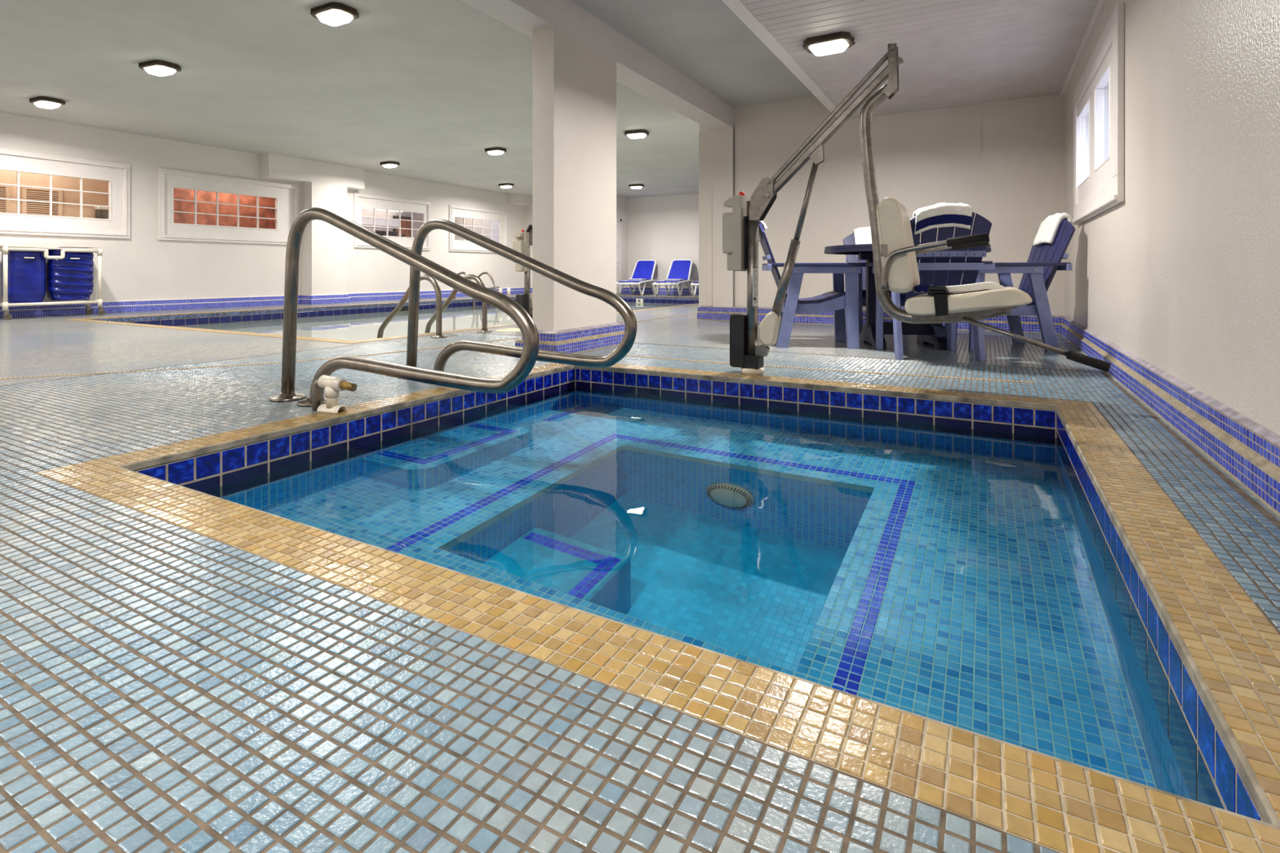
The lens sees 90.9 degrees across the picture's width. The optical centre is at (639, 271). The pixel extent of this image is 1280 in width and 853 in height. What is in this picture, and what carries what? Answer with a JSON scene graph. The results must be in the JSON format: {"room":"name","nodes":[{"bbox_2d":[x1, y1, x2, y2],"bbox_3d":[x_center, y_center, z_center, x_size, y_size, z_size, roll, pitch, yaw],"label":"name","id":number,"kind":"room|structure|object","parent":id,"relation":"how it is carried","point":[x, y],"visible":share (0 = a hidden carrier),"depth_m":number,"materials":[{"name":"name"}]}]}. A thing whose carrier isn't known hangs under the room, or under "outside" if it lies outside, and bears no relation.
{"room":"indoor swimming pool","nodes":[
{"label":"indoor swimming pool","id":0,"kind":"room"},
{"bbox_2d":[0,111,526,302],"bbox_3d":[-7.646,-0.745,10.332,0.750,2.690,17.150,0,0,29],"label":"wall","id":1,"kind":"structure","parent":0,"point":[140,266],"depth_m":10.35,"materials":[{"name":"white paint"}]},
{"bbox_2d":[0,184,10,213],"bbox_3d":[-8.934,-0.565,8.620,0.030,1.330,0.470,0,0,29],"label":"door","id":2,"kind":"structure","parent":1,"relation":"in","point":[7,188],"depth_m":8.78,"materials":[{"name":"beige paint"}]},
{"bbox_2d":[21,186,62,216],"bbox_3d":[-8.654,-0.565,9.129,0.030,1.330,0.450,0,0,29],"label":"door","id":3,"kind":"structure","parent":1,"relation":"in","point":[24,189],"depth_m":9.09,"materials":[{"name":"beige paint"}]},
{"bbox_2d":[0,147,129,238],"bbox_3d":[-8.191,-1.060,8.543,0.085,1.120,2.130,0,0,29],"label":"window","id":4,"kind":"structure","parent":1,"relation":"in","point":[117,174],"depth_m":8.85,"materials":[{"name":"white paint"}]},
{"bbox_2d":[94,204,108,218],"bbox_3d":[-8.264,-0.895,9.730,0.135,0.250,0.220,0,0,29],"label":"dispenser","id":5,"kind":"object","parent":1,"relation":"attached to","point":[102,212],"visible":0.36,"depth_m":9.66,"materials":[{"name":"grey plastic"}]},
{"bbox_2d":[158,168,297,244],"bbox_3d":[-6.953,-1.060,10.798,0.085,1.120,2.265,0,0,29],"label":"window","id":6,"kind":"structure","parent":1,"relation":"in","point":[286,195],"depth_m":10.65,"materials":[{"name":"white paint"}]},
{"bbox_2d":[0,287,524,318],"bbox_3d":[-7.167,0.513,10.069,0.342,0.174,17.150,0,0,29],"label":"baseboard","id":7,"kind":"structure","parent":1,"relation":"attached to","point":[115,306],"depth_m":10.40,"materials":[{"name":"tile"}]},
{"bbox_2d":[302,182,346,294],"bbox_3d":[-6.061,-0.540,12.125,0.300,2.280,0.740,0,0,29],"label":"column","id":8,"kind":"structure","parent":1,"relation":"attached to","point":[324,245],"depth_m":11.94,"materials":[{"name":"white paint"}]},
{"bbox_2d":[353,192,430,250],"bbox_3d":[-5.349,-1.060,13.719,0.085,1.120,2.000,0,0,29],"label":"window","id":9,"kind":"structure","parent":1,"relation":"in","point":[360,200],"depth_m":13.65,"materials":[{"name":"white paint"}]},
{"bbox_2d":[448,204,507,253],"bbox_3d":[-4.080,-1.060,16.029,0.085,1.120,2.070,0,0,29],"label":"window","id":10,"kind":"structure","parent":1,"relation":"in","point":[455,211],"depth_m":15.89,"materials":[{"name":"white paint"}]},
{"bbox_2d":[0,0,699,198],"bbox_3d":[-3.292,-2.140,8.796,8.440,0.100,18.950,0,0,29],"label":"ceiling","id":11,"kind":"structure","parent":0,"point":[425,86],"depth_m":7.00,"materials":[{"name":"white paint"}]},
{"bbox_2d":[29,96,65,109],"bbox_3d":[-7.188,-2.046,7.644,0.376,0.088,0.244,0,0,26],"label":"ceiling lamp","id":12,"kind":"object","parent":11,"relation":"attached to","point":[45,102],"visible":1,"depth_m":7.58,"materials":[{"name":"brown metal"}]},
{"bbox_2d":[137,59,181,76],"bbox_3d":[-4.839,-2.046,6.354,0.376,0.088,0.244,0,0,22],"label":"ceiling lamp","id":13,"kind":"object","parent":11,"relation":"attached to","point":[157,68],"visible":1,"depth_m":6.28,"materials":[{"name":"brown metal"}]},
{"bbox_2d":[310,1,359,26],"bbox_3d":[-2.437,-2.046,5.035,0.376,0.088,0.244,0,0,29],"label":"ceiling lamp","id":14,"kind":"object","parent":11,"relation":"attached to","point":[332,14],"visible":1,"depth_m":4.97,"materials":[{"name":"brown metal"}]},
{"bbox_2d":[380,160,399,168],"bbox_3d":[-4.776,-2.046,12.036,0.376,0.088,0.244,0,0,32],"label":"ceiling lamp","id":15,"kind":"object","parent":11,"relation":"attached to","point":[389,164],"visible":1,"depth_m":11.95,"materials":[{"name":"brown metal"}]},
{"bbox_2d":[260,152,532,205],"bbox_3d":[-4.849,-1.885,14.363,0.270,0.410,7.390,0,0,29],"label":"beam","id":16,"kind":"structure","parent":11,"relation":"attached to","point":[273,166],"depth_m":11.81,"materials":[{"name":"white paint"}]},
{"bbox_2d":[484,146,506,155],"bbox_3d":[-2.451,-2.046,10.701,0.376,0.088,0.244,0,0,32],"label":"ceiling lamp","id":17,"kind":"object","parent":11,"relation":"attached to","point":[495,150],"visible":1,"depth_m":10.62,"materials":[{"name":"brown metal"}]},
{"bbox_2d":[497,182,514,188],"bbox_3d":[-3.181,-2.046,14.981,0.376,0.088,0.244,0,0,29],"label":"ceiling lamp","id":18,"kind":"object","parent":11,"relation":"attached to","point":[505,185],"visible":1,"depth_m":14.89,"materials":[{"name":"brown metal"}]},
{"bbox_2d":[628,183,644,189],"bbox_3d":[-0.088,-2.046,15.108,0.376,0.088,0.244,0,0,26],"label":"ceiling lamp","id":19,"kind":"object","parent":11,"relation":"attached to","point":[637,185],"visible":1,"depth_m":15.03,"materials":[{"name":"brown metal"}]},
{"bbox_2d":[623,128,649,138],"bbox_3d":[-0.049,-2.046,9.383,0.376,0.088,0.244,0,0,22],"label":"ceiling lamp","id":20,"kind":"object","parent":11,"relation":"attached to","point":[634,134],"visible":1,"depth_m":9.30,"materials":[{"name":"brown metal"}]},
{"bbox_2d":[374,230,405,236],"bbox_3d":[-6.148,-0.409,15.470,0.388,1.223,0.680,0,0,29],"label":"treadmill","id":21,"kind":"object","parent":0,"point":[383,233],"visible":0.17,"depth_m":15.58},
{"bbox_2d":[361,208,422,237],"bbox_3d":[-6.388,-0.825,16.247,4.160,2.150,6.970,0,0,29],"label":"wall","id":22,"kind":"structure","parent":0,"point":[366,212],"depth_m":18.68,"materials":[{"name":"pink paint"}]},
{"bbox_2d":[361,217,399,226],"bbox_3d":[-7.550,-1.430,18.037,0.200,0.200,1.550,0,0,29],"label":"bulkhead","id":23,"kind":"object","parent":22,"relation":"attached to","point":[365,220],"visible":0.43,"depth_m":18.03,"materials":[{"name":"white paint"}]},
{"bbox_2d":[361,207,403,212],"bbox_3d":[-7.472,-1.810,18.023,0.150,0.060,1.600,0,0,29],"label":"tube light","id":24,"kind":"object","parent":22,"relation":"attached to","point":[362,207],"visible":0.14,"depth_m":18.08,"materials":[{"name":"white"}]},
{"bbox_2d":[393,215,411,237],"bbox_3d":[-7.135,-0.735,18.967,0.070,1.870,0.660,0,0,29],"label":"wooden door","id":25,"kind":"structure","parent":22,"relation":"in","point":[404,224],"depth_m":19.00,"materials":[{"name":"brown wood"}]},
{"bbox_2d":[454,217,498,242],"bbox_3d":[-4.157,-0.850,16.829,0.810,2.200,3.140,0,0,29],"label":"wall","id":26,"kind":"structure","parent":0,"point":[458,220],"depth_m":17.20,"materials":[{"name":"pink paint"}]},
{"bbox_2d":[526,205,532,287],"bbox_3d":[-2.084,-0.745,17.145,2.440,2.690,0.150,0,0,29],"label":"wall","id":27,"kind":"structure","parent":0,"point":[529,208],"depth_m":17.60,"materials":[{"name":"white paint"}]},
{"bbox_2d":[616,195,628,293],"bbox_3d":[-0.678,-0.745,17.315,0.140,2.690,1.500,0,0,29],"label":"wall","id":28,"kind":"structure","parent":0,"point":[622,202],"depth_m":17.59,"materials":[{"name":"white paint"}]},
{"bbox_2d":[616,217,621,293],"bbox_3d":[-0.742,-0.430,17.008,0.045,2.060,0.880,0,0,29],"label":"door","id":29,"kind":"structure","parent":28,"relation":"in","point":[618,220],"depth_m":17.30,"materials":[{"name":"white paint"}]},
{"bbox_2d":[621,287,628,293],"bbox_3d":[-0.430,0.513,17.578,0.042,0.174,0.500,0,0,29],"label":"baseboard","id":30,"kind":"structure","parent":28,"relation":"attached to","point":[624,290],"depth_m":17.57,"materials":[{"name":"tile"}]},
{"bbox_2d":[0,293,1279,852],"bbox_3d":[-1.754,0.659,7.951,12.270,0.121,18.850,0,0,29],"label":"floor","id":31,"kind":"structure","parent":0,"point":[166,686],"depth_m":0.93,"materials":[{"name":"blue tile"}]},
{"bbox_2d":[0,244,105,319],"bbox_3d":[-7.871,0.125,8.414,0.436,0.946,1.048,0,0,29],"label":"cart","id":32,"kind":"object","parent":31,"relation":"on","point":[65,275],"visible":1,"depth_m":8.34,"materials":[{"name":"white plastic"}]},
{"bbox_2d":[0,313,697,379],"bbox_3d":[-1.440,0.604,5.908,1.066,0.013,9.029,0,0,41],"label":"drain","id":33,"kind":"object","parent":31,"relation":"on","point":[693,313],"visible":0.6,"depth_m":4.00,"materials":[{"name":"beige plastic"}]},
{"bbox_2d":[63,295,698,343],"bbox_3d":[-2.319,1.323,11.171,5.512,1.453,10.442,0,0,29],"label":"swimming pool","id":34,"kind":"object","parent":31,"relation":"in","point":[172,321],"visible":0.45,"depth_m":9.74,"materials":[{"name":"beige tile"}]},
{"bbox_2d":[177,302,691,340],"bbox_3d":[-2.319,0.765,11.171,5.218,0.001,10.148,0,0,29],"label":"pool water","id":35,"kind":"object","parent":34,"relation":"in","point":[361,326],"visible":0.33,"depth_m":9.32,"materials":[{"name":"white liquid"}]},
{"bbox_2d":[488,286,510,297],"bbox_3d":[-3.374,0.471,14.784,0.107,0.258,0.913,0,0,34],"label":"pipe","id":36,"kind":"object","parent":34,"relation":"on","point":[508,288],"visible":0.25,"depth_m":14.98,"materials":[{"name":"plastic"}]},
{"bbox_2d":[268,207,539,406],"bbox_3d":[-1.051,0.154,2.642,1.559,0.901,0.156,0,0,29],"label":"handrail","id":37,"kind":"object","parent":31,"relation":"on","point":[529,331],"visible":0.91,"depth_m":2.61,"materials":[{"name":"silver metal"}]},
{"bbox_2d":[377,274,446,337],"bbox_3d":[-2.189,0.562,5.971,0.926,1.078,0.140,0,0,29],"label":"rail","id":38,"kind":"object","parent":31,"relation":"attached to","point":[424,277],"visible":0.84,"depth_m":5.80,"materials":[{"name":"silver metal"}]},
{"bbox_2d":[425,274,491,333],"bbox_3d":[-1.900,0.562,6.497,0.926,1.078,0.140,0,0,29],"label":"rail","id":39,"kind":"object","parent":31,"relation":"attached to","point":[484,322],"visible":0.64,"depth_m":6.37,"materials":[{"name":"silver metal"}]},
{"bbox_2d":[453,271,497,306],"bbox_3d":[-3.700,0.798,14.194,0.646,1.604,0.768,0,0,29],"label":"pool ladder","id":40,"kind":"object","parent":31,"relation":"attached to","point":[460,273],"visible":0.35,"depth_m":14.38,"materials":[{"name":"silver metal"}]},
{"bbox_2d":[494,328,520,332],"bbox_3d":[-1.317,0.597,6.451,0.330,0.013,0.330,0,0,29],"label":"lid","id":41,"kind":"object","parent":31,"relation":"on","point":[506,330],"visible":0.78,"depth_m":6.39,"materials":[{"name":"white plastic"}]},
{"bbox_2d":[406,218,636,371],"bbox_3d":[-0.700,0.154,3.282,1.559,0.901,0.156,0,0,29],"label":"handrail","id":42,"kind":"object","parent":31,"relation":"on","point":[604,295],"visible":0.79,"depth_m":3.24,"materials":[{"name":"silver metal"}]},
{"bbox_2d":[512,224,532,318],"bbox_3d":[-0.871,-0.306,7.873,0.491,1.812,1.864,0,0,34],"label":"lift","id":43,"kind":"object","parent":31,"relation":"on","point":[523,242],"visible":0.1,"depth_m":7.15,"materials":[{"name":"beige plastic"}]},
{"bbox_2d":[513,232,524,238],"bbox_3d":[-1.369,-0.416,7.128,0.100,0.063,0.065,0,0,34],"label":"hood","id":44,"kind":"object","parent":43,"relation":"attached to","point":[517,235],"depth_m":7.11,"materials":[{"name":"beige plastic"}]},
{"bbox_2d":[532,25,616,330],"bbox_3d":[-0.495,-0.593,4.984,0.193,2.385,0.880,0,0,29],"label":"column","id":45,"kind":"structure","parent":31,"relation":"on","point":[574,83],"depth_m":4.75,"materials":[{"name":"paint"}]},
{"bbox_2d":[515,322,624,353],"bbox_3d":[-0.495,0.513,4.984,0.375,0.174,1.062,0,0,29],"label":"column base","id":46,"kind":"structure","parent":45,"relation":"attached to","point":[579,340],"depth_m":4.73,"materials":[{"name":"tile"}]},
{"bbox_2d":[460,0,733,130],"bbox_3d":[-1.511,-1.935,3.226,0.285,0.310,10.600,0,0,29],"label":"beam","id":47,"kind":"structure","parent":45,"relation":"on","point":[637,68],"depth_m":5.51,"materials":[{"name":"white paint"}]},
{"bbox_2d":[616,259,658,295],"bbox_3d":[-0.058,0.142,16.697,0.672,0.978,1.572,0,0,21],"label":"sun lounger","id":48,"kind":"object","parent":31,"relation":"on","point":[643,268],"visible":0.84,"depth_m":17.03,"materials":[{"name":"blue fabric"}]},
{"bbox_2d":[628,278,646,280],"bbox_3d":[-0.073,0.206,16.660,0.404,0.050,0.304,0,0,21],"label":"towel","id":49,"kind":"object","parent":48,"relation":"on","point":[631,279],"visible":0.99,"depth_m":16.55,"materials":[{"name":"white fabric"}]},
{"bbox_2d":[35,363,1279,852],"bbox_3d":[0.134,1.224,2.398,2.927,1.251,2.769,0,0,29],"label":"hot tub edge","id":50,"kind":"object","parent":31,"relation":"in","point":[1214,656],"visible":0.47,"depth_m":1.09,"materials":[{"name":"tile"}]},
{"bbox_2d":[311,374,357,413],"bbox_3d":[-1.313,0.522,2.702,0.222,0.155,0.060,0,0,19],"label":"pipe tee","id":51,"kind":"object","parent":50,"relation":"on","point":[332,385],"visible":1,"depth_m":2.69,"materials":[{"name":"white plastic"}]},
{"bbox_2d":[200,386,1210,805],"bbox_3d":[0.134,0.751,2.398,2.634,0.001,2.476,0,0,29],"label":"water","id":52,"kind":"object","parent":50,"relation":"in","point":[959,577],"visible":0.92,"depth_m":1.75,"materials":[{"name":"blue liquid"}]},
{"bbox_2d":[652,258,695,296],"bbox_3d":[0.888,0.142,16.177,0.672,0.978,1.572,0,0,21],"label":"sun lounger","id":53,"kind":"object","parent":31,"relation":"on","point":[679,268],"visible":0.9,"depth_m":16.52,"materials":[{"name":"blue fabric"}]},
{"bbox_2d":[665,279,683,280],"bbox_3d":[0.874,0.206,16.140,0.404,0.050,0.304,0,0,21],"label":"towel","id":54,"kind":"object","parent":53,"relation":"on","point":[665,279],"visible":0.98,"depth_m":16.01,"materials":[{"name":"white fabric"}]},
{"bbox_2d":[690,280,698,296],"bbox_3d":[1.791,0.142,15.681,0.672,0.978,1.572,0,0,21],"label":"sun lounger","id":55,"kind":"object","parent":31,"relation":"on","point":[694,283],"visible":0.2,"depth_m":15.18,"materials":[{"name":"white plastic"}]},
{"bbox_2d":[698,127,733,306],"bbox_3d":[0.952,-0.593,7.897,0.465,2.385,0.060,0,0,29],"label":"pier","id":56,"kind":"object","parent":31,"relation":"on","point":[716,147],"visible":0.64,"depth_m":7.88,"materials":[{"name":"paint"}]},
{"bbox_2d":[758,222,866,348],"bbox_3d":[1.395,0.088,5.249,0.826,1.023,0.670,0,0,7],"label":"chair","id":57,"kind":"object","parent":31,"relation":"on","point":[837,300],"visible":0.8,"depth_m":4.99,"materials":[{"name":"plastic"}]},
{"bbox_2d":[758,220,767,241],"bbox_3d":[0.998,-0.357,5.299,0.120,0.202,0.280,0,0,7],"label":"folded towel","id":58,"kind":"object","parent":57,"relation":"on","point":[764,226],"visible":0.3,"depth_m":5.16,"materials":[{"name":"white fabric"}]},
{"bbox_2d":[625,355,1035,383],"bbox_3d":[0.949,0.604,3.975,2.639,0.013,0.084,0,0,26],"label":"drain","id":59,"kind":"object","parent":31,"relation":"on","point":[625,355],"visible":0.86,"depth_m":3.77,"materials":[{"name":"beige plastic"}]},
{"bbox_2d":[843,232,919,333],"bbox_3d":[2.245,0.088,5.856,0.670,1.023,0.826,0,0,7],"label":"chair","id":60,"kind":"object","parent":31,"relation":"on","point":[849,240],"visible":0.2,"depth_m":6.06,"materials":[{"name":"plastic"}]},
{"bbox_2d":[852,226,871,244],"bbox_3d":[2.293,-0.341,6.231,0.340,0.235,0.162,0,0,7],"label":"folded towel","id":61,"kind":"object","parent":60,"relation":"on","point":[862,235],"visible":0.47,"depth_m":6.21,"materials":[{"name":"white fabric"}]},
{"bbox_2d":[824,243,991,349],"bbox_3d":[2.157,0.195,5.153,1.250,0.810,1.250,0,0,7],"label":"round table","id":62,"kind":"object","parent":31,"relation":"on","point":[935,334],"visible":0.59,"depth_m":5.12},
{"bbox_2d":[722,43,1111,374],"bbox_3d":[1.338,-0.306,3.372,1.864,1.812,0.491,0,0,29],"label":"lift","id":63,"kind":"object","parent":31,"relation":"on","point":[895,251],"visible":0.99,"depth_m":3.40,"materials":[{"name":"beige metal"}]},
{"bbox_2d":[723,196,732,208],"bbox_3d":[0.552,-0.416,3.804,0.065,0.063,0.100,0,0,29],"label":"hood","id":64,"kind":"object","parent":63,"relation":"attached to","point":[728,203],"depth_m":3.76,"materials":[{"name":"beige plastic"}]},
{"bbox_2d":[741,367,764,374],"bbox_3d":[0.668,0.583,3.740,0.136,0.034,0.136,0,0,29],"label":"socket","id":65,"kind":"object","parent":63,"relation":"attached to","point":[747,371],"depth_m":3.68,"materials":[{"name":"silver metal"}]},
{"bbox_2d":[753,270,757,304],"bbox_3d":[0.679,0.090,3.707,0.026,0.200,0.003,0,0,-14],"label":"print","id":66,"kind":"object","parent":63,"relation":"attached to","point":[755,272],"depth_m":3.71,"materials":[{"name":"white paper"}]},
{"bbox_2d":[914,281,1005,293],"bbox_3d":[1.637,0.078,3.208,0.420,0.056,0.300,0,0,29],"label":"towel","id":67,"kind":"object","parent":63,"relation":"on","point":[922,288],"visible":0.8,"depth_m":3.10,"materials":[{"name":"white fabric"}]},
{"bbox_2d":[868,211,995,360],"bbox_3d":[2.080,0.088,4.545,0.670,1.023,0.826,0,0,7],"label":"chair","id":68,"kind":"object","parent":31,"relation":"on","point":[974,265],"visible":0.37,"depth_m":4.26,"materials":[{"name":"wood"}]},
{"bbox_2d":[912,202,973,234],"bbox_3d":[1.993,-0.352,4.168,0.340,0.210,0.151,0,0,7],"label":"folded towel","id":69,"kind":"object","parent":68,"relation":"on","point":[943,214],"visible":0.98,"depth_m":4.11,"materials":[{"name":"white fabric"}]},
{"bbox_2d":[944,218,1075,351],"bbox_3d":[2.919,0.088,5.057,0.826,1.023,0.670,0,0,7],"label":"chair","id":70,"kind":"object","parent":31,"relation":"on","point":[1038,272],"visible":0.48,"depth_m":4.80,"materials":[{"name":"wood"}]},
{"bbox_2d":[1032,212,1072,246],"bbox_3d":[3.294,-0.338,5.030,0.192,0.264,0.240,0,0,7],"label":"folded towel","id":71,"kind":"object","parent":70,"relation":"on","point":[1046,233],"visible":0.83,"depth_m":4.98,"materials":[{"name":"white fabric"}]},
{"bbox_2d":[628,193,698,288],"bbox_3d":[2.188,-0.745,16.511,5.660,2.690,0.150,0,0,29],"label":"wall","id":72,"kind":"structure","parent":0,"point":[664,229],"depth_m":17.28,"materials":[{"name":"white paint"}]},
{"bbox_2d":[628,287,698,294],"bbox_3d":[2.142,0.513,16.426,5.660,0.174,0.042,0,0,29],"label":"baseboard","id":73,"kind":"structure","parent":72,"relation":"attached to","point":[647,290],"depth_m":17.23,"materials":[{"name":"tile"}]},
{"bbox_2d":[570,0,814,106],"bbox_3d":[0.104,-2.090,2.339,3.730,0.100,10.900,0,0,29],"label":"ceiling strip","id":74,"kind":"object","parent":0,"point":[705,41],"depth_m":5.65,"materials":[{"name":"white paint"}]},
{"bbox_2d":[699,124,710,131],"bbox_3d":[2.935,-0.745,11.508,0.465,2.690,8.200,0,0,29],"label":"wall partition","id":75,"kind":"structure","parent":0,"point":[702,128],"depth_m":8.00,"materials":[{"name":"white paint"}]},
{"bbox_2d":[733,93,1064,315],"bbox_3d":[2.685,-0.730,7.034,3.405,2.660,0.184,0,0,29],"label":"wall","id":76,"kind":"structure","parent":0,"point":[1004,160],"depth_m":6.83,"materials":[{"name":"paint"}]},
{"bbox_2d":[722,0,841,117],"bbox_3d":[-0.236,-1.883,2.525,0.095,0.315,10.600,0,0,29],"label":"trim","id":77,"kind":"structure","parent":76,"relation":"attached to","point":[738,7],"depth_m":4.87,"materials":[{"name":"white paint"}]},
{"bbox_2d":[697,305,1063,333],"bbox_3d":[2.427,0.513,7.046,3.870,0.174,0.041,0,0,29],"label":"baseboard","id":78,"kind":"structure","parent":76,"relation":"attached to","point":[1028,323],"depth_m":7.19,"materials":[{"name":"tile"}]},
{"bbox_2d":[740,0,1098,118],"bbox_3d":[0.678,-1.887,2.024,2.100,0.305,10.600,0,0,29],"label":"ceiling","id":79,"kind":"structure","parent":0,"point":[954,53],"depth_m":4.77,"materials":[{"name":"white wood"}]},
{"bbox_2d":[802,31,855,56],"bbox_3d":[1.408,-1.690,4.703,0.376,0.088,0.244,0,0,32],"label":"ceiling lamp","id":80,"kind":"object","parent":79,"relation":"attached to","point":[835,42],"visible":1,"depth_m":4.63,"materials":[{"name":"brown metal"}]},
{"bbox_2d":[1064,0,1279,435],"bbox_3d":[1.716,-0.730,1.567,0.160,2.660,10.800,0,0,29],"label":"wall","id":81,"kind":"structure","parent":0,"point":[1181,274],"depth_m":2.34,"materials":[{"name":"paint"}]},
{"bbox_2d":[1059,0,1107,97],"bbox_3d":[1.581,-1.720,1.528,0.040,0.031,10.600,0,0,29],"label":"trim","id":82,"kind":"structure","parent":81,"relation":"attached to","point":[1100,6],"depth_m":4.72,"materials":[{"name":"white paint"}]},
{"bbox_2d":[1071,1,1124,224],"bbox_3d":[3.141,-0.940,4.344,0.084,1.100,1.980,0,0,29],"label":"window","id":83,"kind":"structure","parent":81,"relation":"in","point":[1099,185],"depth_m":4.13,"materials":[{"name":"white paint"}]},
{"bbox_2d":[1060,315,1279,516],"bbox_3d":[1.572,0.513,1.513,0.041,0.174,10.565,0,0,29],"label":"baseboard","id":84,"kind":"structure","parent":81,"relation":"attached to","point":[1249,452],"depth_m":2.14,"materials":[{"name":"tile"}]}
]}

